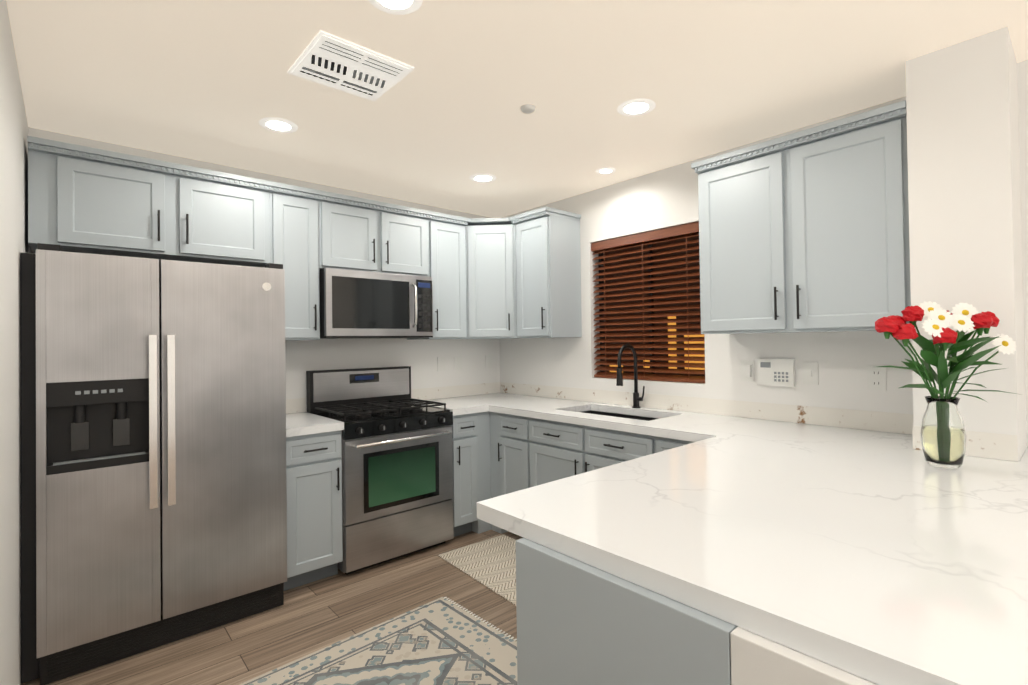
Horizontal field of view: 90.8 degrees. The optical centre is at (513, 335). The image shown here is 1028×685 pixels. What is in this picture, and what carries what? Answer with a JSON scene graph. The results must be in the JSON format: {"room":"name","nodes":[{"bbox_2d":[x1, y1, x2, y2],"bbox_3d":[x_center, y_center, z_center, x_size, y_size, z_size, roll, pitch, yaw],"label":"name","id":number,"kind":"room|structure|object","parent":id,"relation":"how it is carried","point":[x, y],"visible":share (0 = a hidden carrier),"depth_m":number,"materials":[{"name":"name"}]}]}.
{"room":"kitchen","nodes":[
{"label":"kitchen","id":0,"kind":"room"},
{"bbox_2d":[0,0,28,684],"bbox_3d":[-0.351,0.131,0.028,0.200,2.500,6.563,0,-1,-41],"label":"wall","id":1,"kind":"structure","parent":0,"point":[14,243],"depth_m":1.74,"materials":[{"name":"white paint"}]},
{"bbox_2d":[28,127,499,413],"bbox_3d":[-1.323,0.188,3.625,3.500,2.500,0.120,0,-1,-41],"label":"wall","id":2,"kind":"structure","parent":0,"point":[419,357],"depth_m":3.77,"materials":[{"name":"white paint"}]},
{"bbox_2d":[27,140,174,260],"bbox_3d":[-2.125,-0.650,2.624,0.551,0.450,0.350,0,-1,-41],"label":"upper cabinet","id":3,"kind":"object","parent":2,"relation":"attached to","point":[80,200],"depth_m":2.48,"materials":[{"name":"grey paint"}]},
{"bbox_2d":[175,168,274,267],"bbox_3d":[-1.736,-0.651,2.967,0.487,0.450,0.350,0,-1,-41],"label":"upper cabinet","id":4,"kind":"object","parent":2,"relation":"attached to","point":[227,220],"depth_m":2.84,"materials":[{"name":"grey paint"}]},
{"bbox_2d":[275,184,322,340],"bbox_3d":[-1.441,-0.424,3.222,0.291,0.906,0.350,0,-1,-41],"label":"upper cabinet","id":5,"kind":"object","parent":2,"relation":"attached to","point":[298,213],"depth_m":3.11,"materials":[{"name":"grey paint"}]},
{"bbox_2d":[323,192,430,276],"bbox_3d":[-1.035,-0.654,3.586,0.801,0.450,0.350,0,-1,-41],"label":"upper cabinet","id":6,"kind":"object","parent":2,"relation":"attached to","point":[358,235],"depth_m":3.43,"materials":[{"name":"grey paint"}]},
{"bbox_2d":[319,268,432,338],"bbox_3d":[-0.992,-0.206,3.542,0.778,0.440,0.454,0,-1,-41],"label":"microwave","id":7,"kind":"object","parent":6,"relation":"attached to","point":[359,304],"visible":0.98,"depth_m":3.37,"materials":[{"name":"silver metal"}]},
{"bbox_2d":[407,212,466,339],"bbox_3d":[-0.605,-0.427,3.959,0.337,0.906,0.350,0,-1,-41],"label":"upper cabinet","id":8,"kind":"object","parent":2,"relation":"attached to","point":[448,234],"depth_m":3.84,"materials":[{"name":"grey paint"}]},
{"bbox_2d":[437,357,444,370],"bbox_3d":[-0.597,0.231,4.178,0.074,0.117,0.007,0,-1,-41],"label":"electrical outlet plate","id":9,"kind":"object","parent":2,"relation":"attached to","point":[440,360],"depth_m":4.17,"materials":[{"name":"white plastic"}]},
{"bbox_2d":[485,355,491,368],"bbox_3d":[-0.222,0.230,4.509,0.074,0.117,0.007,0,-1,-41],"label":"electrical outlet plate","id":10,"kind":"object","parent":2,"relation":"attached to","point":[488,358],"depth_m":4.50,"materials":[{"name":"white plastic"}]},
{"bbox_2d":[467,218,514,338],"bbox_3d":[-0.165,-0.420,4.175,0.608,0.884,0.609,0,-1,-41],"label":"upper cabinet","id":11,"kind":"object","parent":2,"relation":"attached to","point":[490,241],"depth_m":3.93,"materials":[{"name":"grey paint"}]},
{"bbox_2d":[21,530,522,684],"bbox_3d":[0.865,1.408,1.149,3.500,0.060,6.683,0,-1,-41],"label":"floor","id":12,"kind":"structure","parent":0,"point":[307,619],"depth_m":2.51,"materials":[{"name":"brown wood"}]},
{"bbox_2d":[20,243,286,684],"bbox_3d":[-1.792,0.527,2.580,1.008,1.800,0.755,0,-1,-41],"label":"refrigerator","id":13,"kind":"object","parent":12,"relation":"on","point":[153,462],"visible":1,"depth_m":2.27,"materials":[{"name":"silver metal"}]},
{"bbox_2d":[283,430,342,590],"bbox_3d":[-1.332,0.995,3.096,0.338,0.874,0.628,0,-1,-41],"label":"base cabinet","id":14,"kind":"object","parent":12,"relation":"on","point":[313,461],"depth_m":2.87,"materials":[{"name":"grey paint"}]},
{"bbox_2d":[286,412,343,436],"bbox_3d":[-1.335,0.535,3.097,0.341,0.045,0.642,0,-1,-41],"label":"countertop","id":15,"kind":"structure","parent":14,"relation":"on","point":[301,423],"depth_m":2.93,"materials":[{"name":"white stone"}]},
{"bbox_2d":[239,597,516,684],"bbox_3d":[-0.612,1.403,1.879,1.544,0.007,0.930,0,-1,-43],"label":"rug","id":16,"kind":"object","parent":12,"relation":"on","point":[441,641],"visible":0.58,"depth_m":2.21,"materials":[{"name":"beige fabric"}]},
{"bbox_2d":[306,366,453,574],"bbox_3d":[-0.890,0.830,3.429,0.762,1.200,0.684,0,-1,-41],"label":"range","id":17,"kind":"object","parent":12,"relation":"on","point":[397,475],"visible":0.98,"depth_m":3.25,"materials":[{"name":"metal"}]},
{"bbox_2d":[450,412,482,536],"bbox_3d":[-0.543,0.992,3.792,0.232,0.874,0.628,0,-1,-41],"label":"base cabinet","id":18,"kind":"object","parent":12,"relation":"on","point":[467,429],"depth_m":3.58,"materials":[{"name":"grey paint"}]},
{"bbox_2d":[438,535,515,605],"bbox_3d":[-0.021,1.410,3.113,0.540,0.006,0.840,0,-1,-38],"label":"rug","id":19,"kind":"object","parent":12,"relation":"on","point":[490,564],"visible":0.57,"depth_m":3.15,"materials":[{"name":"beige fabric"}]},
{"bbox_2d":[483,411,494,530],"bbox_3d":[-0.108,0.990,4.114,0.607,0.874,0.721,0,-1,-41],"label":"base cabinet","id":20,"kind":"object","parent":12,"relation":"on","point":[488,417],"depth_m":3.71,"materials":[{"name":"grey paint"}]},
{"bbox_2d":[415,393,1027,496],"bbox_3d":[0.717,0.591,2.892,0.987,0.220,3.662,0,-1,-41],"label":"countertop","id":21,"kind":"structure","parent":20,"relation":"on","point":[889,454],"depth_m":2.34,"materials":[{"name":"white stone"}]},
{"bbox_2d":[616,344,644,407],"bbox_3d":[0.776,0.269,3.361,0.231,0.432,0.106,0,-1,-41],"label":"faucet","id":22,"kind":"object","parent":21,"relation":"on","point":[619,382],"visible":1,"depth_m":3.40,"materials":[{"name":"black metal"}]},
{"bbox_2d":[286,382,1017,461],"bbox_3d":[0.210,0.437,2.651,2.065,0.094,3.360,0,-1,-41],"label":"backsplash strip","id":23,"kind":"object","parent":21,"relation":"on","point":[993,445],"visible":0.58,"depth_m":2.91,"materials":[{"name":"white stone"}]},
{"bbox_2d":[875,301,1021,468],"bbox_3d":[1.514,0.163,1.774,0.372,0.585,0.384,0,-1,-41],"label":"flower vase","id":24,"kind":"object","parent":21,"relation":"on","point":[943,436],"visible":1,"depth_m":1.75,"materials":[{"name":"clear glass"}]},
{"bbox_2d":[495,410,590,533],"bbox_3d":[0.229,0.981,3.717,0.627,0.874,0.320,0,-1,-41],"label":"base cabinet","id":25,"kind":"object","parent":12,"relation":"on","point":[495,454],"depth_m":3.42,"materials":[{"name":"grey paint"}]},
{"bbox_2d":[527,450,635,487],"bbox_3d":[0.657,1.131,3.232,0.627,0.550,0.969,0,-1,-41],"label":"base cabinet","id":26,"kind":"object","parent":12,"relation":"on","point":[551,469],"depth_m":3.13,"materials":[{"name":"grey paint"}]},
{"bbox_2d":[651,436,693,453],"bbox_3d":[1.091,0.957,2.739,0.627,0.874,0.350,0,-1,-41],"label":"base cabinet","id":27,"kind":"object","parent":12,"relation":"on","point":[658,444],"depth_m":2.63,"materials":[{"name":"grey paint"}]},
{"bbox_2d":[516,538,877,684],"bbox_3d":[0.892,0.945,1.528,1.656,0.874,1.198,0,-1,-41],"label":"base cabinet","id":28,"kind":"object","parent":12,"relation":"on","point":[580,622],"visible":0.29,"depth_m":1.03,"materials":[{"name":"grey paint"}]},
{"bbox_2d":[476,445,1027,684],"bbox_3d":[0.849,0.484,1.429,1.410,0.045,1.290,0,-1,-41],"label":"countertop","id":29,"kind":"structure","parent":28,"relation":"on","point":[881,558],"depth_m":1.10,"materials":[{"name":"white stone"}]},
{"bbox_2d":[6,0,1027,217],"bbox_3d":[0.830,-1.141,1.180,3.500,0.040,6.683,0,-1,-41],"label":"ceiling","id":30,"kind":"structure","parent":0,"point":[443,121],"depth_m":2.17,"materials":[{"name":"beige paint"}]},
{"bbox_2d":[259,118,297,132],"bbox_3d":[-1.201,-1.074,2.589,0.179,0.004,0.179,-1,-1,40],"label":"recessed light","id":31,"kind":"object","parent":30,"relation":"in","point":[274,124],"depth_m":2.58,"materials":[{"name":"white"}]},
{"bbox_2d":[288,30,413,100],"bbox_3d":[-0.667,-1.085,2.071,0.381,0.010,0.360,0,-1,-41],"label":"ceiling vent","id":32,"kind":"object","parent":30,"relation":"in","point":[328,59],"visible":1,"depth_m":2.04,"materials":[{"name":"white"}]},
{"bbox_2d":[369,0,422,13],"bbox_3d":[-0.387,-1.097,1.641,0.179,0.004,0.179,-1,-1,43],"label":"recessed light","id":33,"kind":"object","parent":30,"relation":"in","point":[389,6],"depth_m":1.68,"materials":[{"name":"white"}]},
{"bbox_2d":[470,174,495,181],"bbox_3d":[-0.211,-1.077,3.462,0.179,0.004,0.179,-1,-1,40],"label":"recessed light","id":34,"kind":"object","parent":30,"relation":"in","point":[477,177],"depth_m":3.45,"materials":[{"name":"white"}]},
{"bbox_2d":[520,104,535,113],"bbox_3d":[0.068,-1.086,2.431,0.076,0.020,0.076,0,-1,-41],"label":"smoke detector","id":35,"kind":"object","parent":30,"relation":"attached to","point":[527,108],"visible":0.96,"depth_m":2.41,"materials":[{"name":"white plastic"}]},
{"bbox_2d":[596,167,614,173],"bbox_3d":[0.607,-1.090,3.349,0.127,0.004,0.127,-1,-1,43],"label":"recessed light","id":36,"kind":"object","parent":30,"relation":"in","point":[607,170],"depth_m":3.33,"materials":[{"name":"white"}]},
{"bbox_2d":[617,99,655,115],"bbox_3d":[0.590,-1.100,2.447,0.179,0.004,0.179,-1,-1,40],"label":"recessed light","id":37,"kind":"object","parent":30,"relation":"in","point":[634,107],"depth_m":2.44,"materials":[{"name":"white"}]},
{"bbox_2d":[499,60,1027,446],"bbox_3d":[2.100,0.123,2.190,0.160,2.500,6.563,0,-1,-41],"label":"wall","id":38,"kind":"structure","parent":0,"point":[662,198],"depth_m":3.08,"materials":[{"name":"white paint"}]},
{"bbox_2d":[515,208,581,338],"bbox_3d":[0.256,-0.440,3.892,0.350,0.906,0.373,0,-1,-41],"label":"upper cabinet","id":39,"kind":"object","parent":38,"relation":"attached to","point":[547,242],"depth_m":3.76,"materials":[{"name":"grey paint"}]},
{"bbox_2d":[591,221,704,382],"bbox_3d":[0.933,-0.202,3.514,0.138,1.015,0.900,0,-1,-41],"label":"window blinds","id":40,"kind":"object","parent":38,"relation":"attached to","point":[648,301],"visible":0.73,"depth_m":3.48,"materials":[{"name":"brown wood"}]},
{"bbox_2d":[739,361,753,381],"bbox_3d":[1.332,0.203,2.909,0.039,0.118,0.075,0,-1,-41],"label":"light switch","id":41,"kind":"object","parent":38,"relation":"attached to","point":[746,369],"depth_m":2.90,"materials":[{"name":"white plastic"}]},
{"bbox_2d":[757,358,794,386],"bbox_3d":[1.442,0.200,2.793,0.029,0.150,0.190,0,-1,-41],"label":"keypad","id":42,"kind":"object","parent":38,"relation":"attached to","point":[775,372],"visible":1,"depth_m":2.78,"materials":[{"name":"white plastic"}]},
{"bbox_2d":[692,104,910,333],"bbox_3d":[1.446,-0.472,2.544,0.350,0.906,0.933,0,-1,-41],"label":"upper cabinet","id":43,"kind":"object","parent":38,"relation":"attached to","point":[806,230],"depth_m":2.36,"materials":[{"name":"grey paint"}]},
{"bbox_2d":[802,362,818,384],"bbox_3d":[1.561,0.197,2.672,0.010,0.118,0.075,0,-1,-41],"label":"light switch","id":44,"kind":"object","parent":38,"relation":"attached to","point":[809,370],"depth_m":2.67,"materials":[{"name":"white plastic"}]},
{"bbox_2d":[867,366,885,390],"bbox_3d":[1.755,0.203,2.453,0.007,0.118,0.075,0,-1,-41],"label":"electrical outlet plate","id":45,"kind":"object","parent":38,"relation":"attached to","point":[876,377],"depth_m":2.45,"materials":[{"name":"white plastic"}]},
{"bbox_2d":[905,26,1026,461],"bbox_3d":[1.854,0.125,2.064,0.376,2.500,0.300,0,-1,-41],"label":"wall","id":46,"kind":"structure","parent":0,"point":[964,200],"depth_m":1.93,"materials":[{"name":"white paint"}]}
]}

